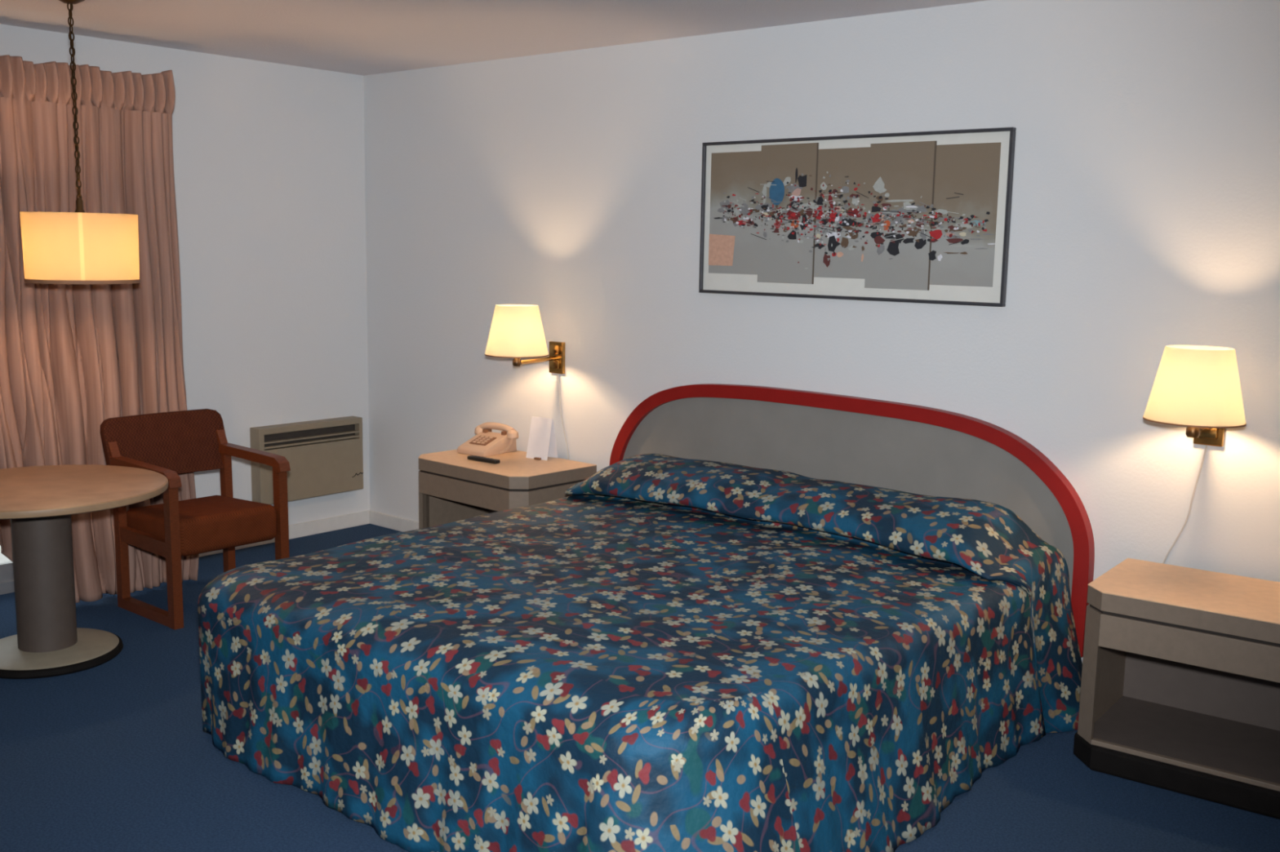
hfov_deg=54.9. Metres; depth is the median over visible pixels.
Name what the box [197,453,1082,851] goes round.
bed
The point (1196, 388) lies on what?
wall lamp
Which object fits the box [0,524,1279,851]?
floor
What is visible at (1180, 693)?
nightstand
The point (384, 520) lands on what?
baseboard
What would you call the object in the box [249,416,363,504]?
wall heater
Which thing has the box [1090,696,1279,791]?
shelf
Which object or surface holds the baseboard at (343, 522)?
attached to the wall at (268, 157)
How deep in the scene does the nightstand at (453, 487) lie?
5.63 m
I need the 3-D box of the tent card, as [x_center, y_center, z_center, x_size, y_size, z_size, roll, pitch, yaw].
[-0.470,0.057,5.834,0.124,0.192,0.105,6,10,32]
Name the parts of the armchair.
leg, rail, armrest, backrest, leg, seat, leg, armrest, leg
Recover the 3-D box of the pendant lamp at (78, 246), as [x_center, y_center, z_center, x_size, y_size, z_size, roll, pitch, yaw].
[-2.063,-1.050,4.508,0.398,1.043,0.398,8,11,40]
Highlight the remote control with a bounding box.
[467,455,500,463]
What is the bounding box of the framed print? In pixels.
[698,127,1016,306]
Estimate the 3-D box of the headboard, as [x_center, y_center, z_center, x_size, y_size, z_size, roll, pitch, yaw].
[0.717,0.277,4.940,2.209,0.822,0.050,8,11,40]
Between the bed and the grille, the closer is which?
the bed
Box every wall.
[0,23,369,525]
[363,0,1279,662]
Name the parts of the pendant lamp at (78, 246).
chain, lamp shade, shade trim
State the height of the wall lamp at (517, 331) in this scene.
0.990 m
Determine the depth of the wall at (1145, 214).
4.63 m
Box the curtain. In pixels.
[0,54,199,603]
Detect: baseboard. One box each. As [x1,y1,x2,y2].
[199,511,369,557]
[368,510,418,532]
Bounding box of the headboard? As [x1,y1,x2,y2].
[609,383,1094,657]
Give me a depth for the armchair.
5.24 m
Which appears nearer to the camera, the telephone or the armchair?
the armchair
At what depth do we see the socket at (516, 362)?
5.62 m
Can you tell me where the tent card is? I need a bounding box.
[525,416,557,460]
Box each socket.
[512,358,521,366]
[1185,426,1199,438]
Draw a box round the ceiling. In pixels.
[0,0,987,75]
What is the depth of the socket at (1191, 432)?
3.78 m
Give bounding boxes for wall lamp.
[484,304,568,459]
[1142,345,1246,564]
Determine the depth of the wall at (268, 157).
6.23 m
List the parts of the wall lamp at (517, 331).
lamp shade, shade trim, arm, cord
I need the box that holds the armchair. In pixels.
[99,408,290,630]
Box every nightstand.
[418,449,596,528]
[1073,558,1279,819]
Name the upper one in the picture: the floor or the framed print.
the framed print
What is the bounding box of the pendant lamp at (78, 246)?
[19,0,140,284]
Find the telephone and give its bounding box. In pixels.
[457,422,518,457]
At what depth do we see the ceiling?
4.96 m
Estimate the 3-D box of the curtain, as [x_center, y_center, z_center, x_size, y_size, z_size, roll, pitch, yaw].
[-2.889,-0.333,4.781,0.443,2.281,2.276,8,11,40]
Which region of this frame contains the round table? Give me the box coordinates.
[0,464,168,679]
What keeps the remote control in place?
on the nightstand at (453, 487)
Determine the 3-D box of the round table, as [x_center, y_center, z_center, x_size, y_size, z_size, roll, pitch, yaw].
[-2.222,0.543,4.592,0.890,0.654,0.890,8,11,40]
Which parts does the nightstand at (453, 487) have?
panel, panel, panel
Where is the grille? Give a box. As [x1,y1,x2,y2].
[264,430,359,449]
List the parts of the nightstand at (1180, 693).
panel, rail, panel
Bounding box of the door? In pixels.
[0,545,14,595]
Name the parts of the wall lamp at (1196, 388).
cord, lamp shade, shade trim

